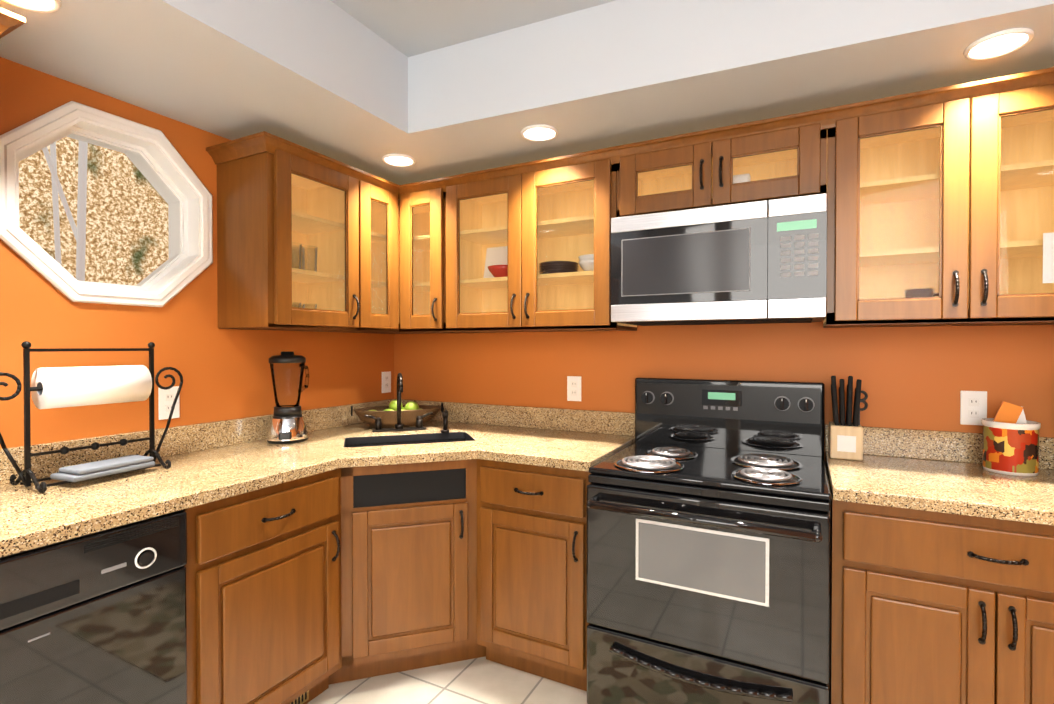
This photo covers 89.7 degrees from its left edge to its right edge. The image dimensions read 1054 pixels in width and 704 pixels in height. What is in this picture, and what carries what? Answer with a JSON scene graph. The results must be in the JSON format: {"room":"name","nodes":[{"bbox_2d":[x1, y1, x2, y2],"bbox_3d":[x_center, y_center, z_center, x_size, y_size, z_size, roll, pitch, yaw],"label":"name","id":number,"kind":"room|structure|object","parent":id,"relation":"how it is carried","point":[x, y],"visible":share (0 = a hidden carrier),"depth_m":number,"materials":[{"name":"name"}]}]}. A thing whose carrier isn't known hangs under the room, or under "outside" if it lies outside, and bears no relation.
{"room":"kitchen","nodes":[
{"label":"kitchen","id":0,"kind":"room"},
{"bbox_2d":[158,386,179,419],"bbox_3d":[-1.384,0.197,2.052,0.007,0.124,0.076,0,1,27],"label":"electrical outlet","id":1,"kind":"object","parent":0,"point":[166,398],"depth_m":2.04,"materials":[{"name":"white plastic"}]},
{"bbox_2d":[0,57,393,448],"bbox_3d":[-2.088,0.008,0.922,0.200,2.635,5.200,0,1,27],"label":"wall","id":2,"kind":"structure","parent":0,"point":[226,374],"depth_m":2.02,"materials":[{"name":"orange paint"}]},
{"bbox_2d":[0,7,25,38],"bbox_3d":[-1.654,-0.463,1.083,0.419,0.779,0.835,0,1,27],"label":"upper cabinet","id":3,"kind":"object","parent":2,"relation":"attached to","point":[10,21],"visible":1,"depth_m":1.34,"materials":[{"name":"brown wood"}]},
{"bbox_2d":[0,101,212,306],"bbox_3d":[-1.542,-0.505,1.940,0.222,0.670,0.670,0,1,27],"label":"window","id":4,"kind":"structure","parent":2,"relation":"in","point":[157,159],"depth_m":1.94,"materials":[{"name":"white paint"}]},
{"bbox_2d":[0,399,395,484],"bbox_3d":[-1.482,0.348,1.850,0.022,0.108,2.999,0,1,27],"label":"backsplash","id":5,"kind":"structure","parent":2,"relation":"attached to","point":[209,435],"depth_m":2.06,"materials":[{"name":"beige stone"}]},
{"bbox_2d":[210,139,373,332],"bbox_3d":[-1.023,-0.459,2.381,0.341,0.711,0.537,0,1,27],"label":"upper cabinet","id":6,"kind":"object","parent":2,"relation":"attached to","point":[278,197],"depth_m":2.21,"materials":[{"name":"brown wood"}]},
{"bbox_2d":[292,243,317,271],"label":"glasses","id":7,"kind":"object","parent":6,"relation":"in","point":[300,249],"depth_m":2.42,"materials":[{"name":"clear glass"}]},
{"bbox_2d":[382,371,390,392],"bbox_3d":[-0.828,0.178,3.123,0.007,0.124,0.076,0,1,27],"label":"outlet","id":8,"kind":"object","parent":2,"relation":"attached to","point":[386,382],"visible":1,"depth_m":3.12,"materials":[{"name":"white plastic"}]},
{"bbox_2d":[374,179,405,331],"bbox_3d":[-0.881,-0.461,2.655,0.341,0.711,0.365,0,1,27],"label":"upper cabinet","id":9,"kind":"object","parent":2,"relation":"attached to","point":[386,198],"depth_m":2.68,"materials":[{"name":"brown wood"}]},
{"bbox_2d":[307,656,586,703],"bbox_3d":[-0.866,1.396,-0.994,4.150,0.100,7.900,0,1,27],"label":"floor","id":10,"kind":"structure","parent":0,"point":[481,680],"depth_m":2.07,"materials":[{"name":"tile"}]},
{"bbox_2d":[0,510,186,703],"bbox_3d":[-1.372,0.885,1.382,0.632,0.872,0.602,0,1,27],"label":"dishwasher","id":11,"kind":"object","parent":10,"relation":"on","point":[99,617],"visible":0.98,"depth_m":1.32,"materials":[{"name":"black metal"}]},
{"bbox_2d":[183,468,341,703],"bbox_3d":[-1.103,0.878,1.914,0.619,0.876,0.577,0,1,27],"label":"base cabinet","id":12,"kind":"object","parent":10,"relation":"on","point":[263,589],"visible":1,"depth_m":1.71,"materials":[{"name":"brown wood"}]},
{"bbox_2d":[0,420,475,557],"bbox_3d":[-1.199,0.423,1.704,0.660,0.038,2.999,0,1,27],"label":"countertop","id":13,"kind":"structure","parent":12,"relation":"on","point":[31,517],"depth_m":1.62,"materials":[{"name":"beige stone"}]},
{"bbox_2d":[0,341,182,492],"bbox_3d":[-1.390,0.184,1.705,0.219,0.435,0.549,0,1,27],"label":"paper towel holder","id":14,"kind":"object","parent":13,"relation":"on","point":[26,475],"visible":0.98,"depth_m":1.60,"materials":[{"name":"black metal"}]},
{"bbox_2d":[30,365,151,408],"bbox_3d":[-1.390,0.108,1.704,0.124,0.124,0.276,0,1,27],"label":"paper towel roll","id":15,"kind":"object","parent":14,"relation":"on","point":[77,386],"visible":0.96,"depth_m":1.65,"materials":[{"name":"white paper"}]},
{"bbox_2d":[50,455,154,481],"bbox_3d":[-1.350,0.369,1.698,0.120,0.034,0.240,0,1,21],"label":"towel","id":16,"kind":"object","parent":14,"relation":"on","point":[90,470],"visible":0.98,"depth_m":1.65,"materials":[{"name":"grey fabric"}]},
{"bbox_2d":[267,352,308,443],"bbox_3d":[-1.061,0.197,2.379,0.173,0.398,0.204,0,1,27],"label":"blender","id":17,"kind":"object","parent":13,"relation":"on","point":[287,425],"visible":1,"depth_m":2.32,"materials":[{"name":"black"}]},
{"bbox_2d":[351,403,443,426],"bbox_3d":[-0.689,0.335,2.834,0.372,0.112,0.372,0,1,27],"label":"fruit basket","id":18,"kind":"object","parent":13,"relation":"on","point":[389,418],"visible":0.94,"depth_m":2.75,"materials":[{"name":"black metal"}]},
{"bbox_2d":[369,400,421,410],"bbox_3d":[-0.697,0.314,2.826,0.248,0.112,0.236,0,1,27],"label":"apples","id":19,"kind":"object","parent":18,"relation":"in","point":[411,405],"visible":0.38,"depth_m":2.81,"materials":[{"name":"green food"}]},
{"bbox_2d":[364,373,432,431],"bbox_3d":[-0.637,0.247,2.644,0.242,0.291,0.242,0,1,27],"label":"bronze faucet","id":20,"kind":"object","parent":13,"relation":"on","point":[398,425],"visible":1,"depth_m":2.65,"materials":[{"name":"black metal"}]},
{"bbox_2d":[441,410,449,432],"bbox_3d":[-0.397,0.337,2.590,0.060,0.113,0.061,0,1,27],"label":"soap pump","id":21,"kind":"object","parent":13,"relation":"on","point":[445,429],"visible":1,"depth_m":2.59,"materials":[{"name":"black metal"}]},
{"bbox_2d":[290,690,308,703],"bbox_3d":[-0.862,1.266,1.904,0.005,0.076,0.190,0,1,27],"label":"air vent register","id":22,"kind":"object","parent":12,"relation":"attached to","point":[303,698],"visible":0.35,"depth_m":1.96,"materials":[{"name":"gold metal"}]},
{"bbox_2d":[344,424,634,471],"bbox_3d":[-0.079,0.417,2.241,0.832,0.038,1.014,0,1,27],"label":"countertop","id":23,"kind":"structure","parent":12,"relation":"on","point":[571,450],"depth_m":2.19,"materials":[{"name":"beige stone"}]},
{"bbox_2d":[345,439,466,446],"bbox_3d":[-0.535,0.526,2.420,0.584,0.182,0.284,0,1,-18],"label":"sink basin","id":24,"kind":"object","parent":23,"relation":"in","point":[402,443],"depth_m":2.54,"materials":[{"name":"black metal"}]},
{"bbox_2d":[329,459,485,684],"bbox_3d":[-0.484,0.875,2.189,0.499,0.875,0.499,0,1,27],"label":"base cabinet","id":25,"kind":"object","parent":10,"relation":"on","point":[408,566],"visible":1,"depth_m":2.10,"materials":[{"name":"brown wood"}]},
{"bbox_2d":[477,459,590,690],"bbox_3d":[0.143,0.874,2.321,0.508,0.875,0.652,0,1,27],"label":"base cabinet","id":26,"kind":"object","parent":10,"relation":"on","point":[531,561],"visible":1,"depth_m":2.06,"materials":[{"name":"brown wood"}]},
{"bbox_2d":[586,377,831,703],"bbox_3d":[0.687,0.719,1.986,0.762,1.192,0.760,0,1,27],"label":"electric range","id":27,"kind":"object","parent":10,"relation":"on","point":[708,546],"visible":1,"depth_m":1.75,"materials":[{"name":"black metal"}]},
{"bbox_2d":[825,462,1053,703],"bbox_3d":[1.394,0.880,1.690,0.761,0.876,0.619,0,1,27],"label":"base cabinet","id":28,"kind":"object","parent":10,"relation":"on","point":[928,607],"visible":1,"depth_m":1.46,"materials":[{"name":"brown wood"}]},
{"bbox_2d":[825,451,1053,525],"bbox_3d":[1.719,0.424,1.521,1.488,0.038,0.634,0,1,27],"label":"countertop","id":29,"kind":"structure","parent":28,"relation":"on","point":[951,487],"depth_m":1.58,"materials":[{"name":"beige stone"}]},
{"bbox_2d":[829,376,867,460],"bbox_3d":[1.222,0.244,2.016,0.124,0.310,0.126,0,1,27],"label":"knife block","id":30,"kind":"object","parent":29,"relation":"on","point":[846,440],"visible":0.98,"depth_m":1.98,"materials":[{"name":"beige wood"}]},
{"bbox_2d":[981,401,1040,475],"bbox_3d":[1.626,0.284,1.784,0.148,0.236,0.148,0,1,27],"label":"ceramic canister","id":31,"kind":"object","parent":29,"relation":"on","point":[1010,439],"visible":1,"depth_m":1.74,"materials":[{"name":"multicoloured ceramic"}]},
{"bbox_2d":[330,0,615,56],"bbox_3d":[-0.290,-1.251,0.087,4.150,0.100,5.400,0,1,27],"label":"ceiling","id":32,"kind":"structure","parent":0,"point":[408,28],"depth_m":1.93,"materials":[{"name":"grey paint"}]},
{"bbox_2d":[0,0,1053,184],"bbox_3d":[-0.336,-1.042,0.001,3.750,0.315,5.200,0,1,27],"label":"ceiling","id":33,"kind":"structure","parent":0,"point":[329,78],"depth_m":1.81,"materials":[{"name":"grey paint"}]},
{"bbox_2d":[2,0,60,12],"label":"recessed light","id":34,"kind":"object","parent":33,"relation":"in","point":[43,6],"depth_m":1.36,"materials":[{"name":"white"}]},
{"bbox_2d":[382,154,415,166],"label":"recessed light","id":35,"kind":"object","parent":33,"relation":"in","point":[399,160],"depth_m":2.51,"materials":[{"name":"white"}]},
{"bbox_2d":[521,125,557,141],"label":"recessed light","id":36,"kind":"object","parent":33,"relation":"in","point":[538,133],"depth_m":2.18,"materials":[{"name":"white"}]},
{"bbox_2d":[963,28,1034,59],"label":"recessed light","id":37,"kind":"object","parent":33,"relation":"in","point":[999,43],"depth_m":1.54,"materials":[{"name":"white"}]},
{"bbox_2d":[394,322,1053,458],"bbox_3d":[0.909,-0.007,2.408,4.150,2.635,0.200,0,1,27],"label":"wall","id":38,"kind":"structure","parent":0,"point":[919,378],"depth_m":2.25,"materials":[{"name":"orange paint"}]},
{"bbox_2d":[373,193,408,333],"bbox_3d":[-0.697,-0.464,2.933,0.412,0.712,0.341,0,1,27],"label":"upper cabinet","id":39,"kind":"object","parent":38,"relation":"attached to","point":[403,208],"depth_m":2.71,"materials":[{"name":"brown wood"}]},
{"bbox_2d":[409,185,472,333],"bbox_3d":[-0.427,-0.462,2.793,0.380,0.712,0.341,0,1,27],"label":"upper cabinet","id":40,"kind":"object","parent":38,"relation":"attached to","point":[433,212],"depth_m":2.62,"materials":[{"name":"brown wood"}]},
{"bbox_2d":[457,172,536,332],"bbox_3d":[-0.144,-0.461,2.645,0.578,0.712,0.341,0,1,27],"label":"upper cabinet","id":41,"kind":"object","parent":38,"relation":"attached to","point":[498,212],"depth_m":2.50,"materials":[{"name":"brown wood"}]},
{"bbox_2d":[483,246,506,277],"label":"plate","id":42,"kind":"object","parent":41,"relation":"in","point":[498,254],"depth_m":2.79,"materials":[{"name":"white ceramic"}]},
{"bbox_2d":[396,399,634,435],"bbox_3d":[-0.129,0.338,2.826,1.462,0.108,0.019,0,1,27],"label":"backsplash","id":43,"kind":"structure","parent":38,"relation":"attached to","point":[591,421],"depth_m":2.72,"materials":[{"name":"beige stone"}]},
{"bbox_2d":[567,376,580,400],"bbox_3d":[0.235,0.183,2.641,0.076,0.124,0.007,0,1,27],"label":"electrical outlet","id":44,"kind":"object","parent":38,"relation":"attached to","point":[573,388],"visible":1,"depth_m":2.64,"materials":[{"name":"white plastic"}]},
{"bbox_2d":[537,159,616,331],"bbox_3d":[0.216,-0.459,2.458,0.505,0.712,0.341,0,1,27],"label":"upper cabinet","id":45,"kind":"object","parent":38,"relation":"attached to","point":[577,204],"depth_m":2.37,"materials":[{"name":"brown wood"}]},
{"bbox_2d":[617,119,844,330],"bbox_3d":[0.758,-0.456,2.177,0.890,0.712,0.341,0,1,27],"label":"upper cabinet","id":46,"kind":"object","parent":38,"relation":"attached to","point":[809,159],"depth_m":1.98,"materials":[{"name":"brown wood"}]},
{"bbox_2d":[611,193,826,325],"bbox_3d":[0.762,-0.328,2.131,0.757,0.422,0.390,0,1,27],"label":"over-the-range microwave","id":47,"kind":"object","parent":46,"relation":"attached to","point":[760,262],"visible":1,"depth_m":1.94,"materials":[{"name":"silver metal"}]},
{"bbox_2d":[733,174,750,183],"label":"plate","id":48,"kind":"object","parent":46,"relation":"in","point":[736,178],"depth_m":2.13,"materials":[{"name":"white ceramic"}]},
{"bbox_2d":[825,424,1053,468],"bbox_3d":[1.861,0.348,1.792,1.488,0.108,0.019,0,1,27],"label":"backsplash","id":49,"kind":"structure","parent":38,"relation":"attached to","point":[967,447],"depth_m":1.97,"materials":[{"name":"beige stone"}]},
{"bbox_2d":[845,84,1053,327],"bbox_3d":[1.481,-0.452,1.801,0.818,0.712,0.341,0,1,27],"label":"upper cabinet","id":50,"kind":"object","parent":38,"relation":"attached to","point":[951,203],"depth_m":1.79,"materials":[{"name":"brown wood"}]},
{"bbox_2d":[905,288,938,297],"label":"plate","id":51,"kind":"object","parent":50,"relation":"in","point":[918,292],"depth_m":1.78,"materials":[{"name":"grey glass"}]},
{"bbox_2d":[1043,232,1053,282],"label":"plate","id":52,"kind":"object","parent":50,"relation":"in","point":[1048,256],"depth_m":1.59,"materials":[{"name":"white ceramic"}]},
{"bbox_2d":[960,391,986,425],"bbox_3d":[1.619,0.203,1.922,0.076,0.124,0.007,0,1,27],"label":"electrical outlet","id":53,"kind":"object","parent":38,"relation":"attached to","point":[973,407],"visible":0.96,"depth_m":1.92,"materials":[{"name":"white plastic"}]},
{"label":"outside","id":54,"kind":"structure","parent":0,"visible":0},
{"bbox_2d":[19,137,168,285],"bbox_3d":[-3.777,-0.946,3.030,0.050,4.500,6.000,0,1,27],"label":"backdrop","id":55,"kind":"structure","parent":54,"point":[109,188],"depth_m":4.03,"materials":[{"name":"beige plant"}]},
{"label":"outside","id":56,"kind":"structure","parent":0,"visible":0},
{"bbox_2d":[42,141,87,280],"bbox_3d":[-2.526,-0.694,2.776,0.333,4.002,0.421,0,1,27],"label":"tree","id":57,"kind":"object","parent":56,"point":[51,160],"depth_m":2.83,"materials":[{"name":"grey plant"}]}
]}

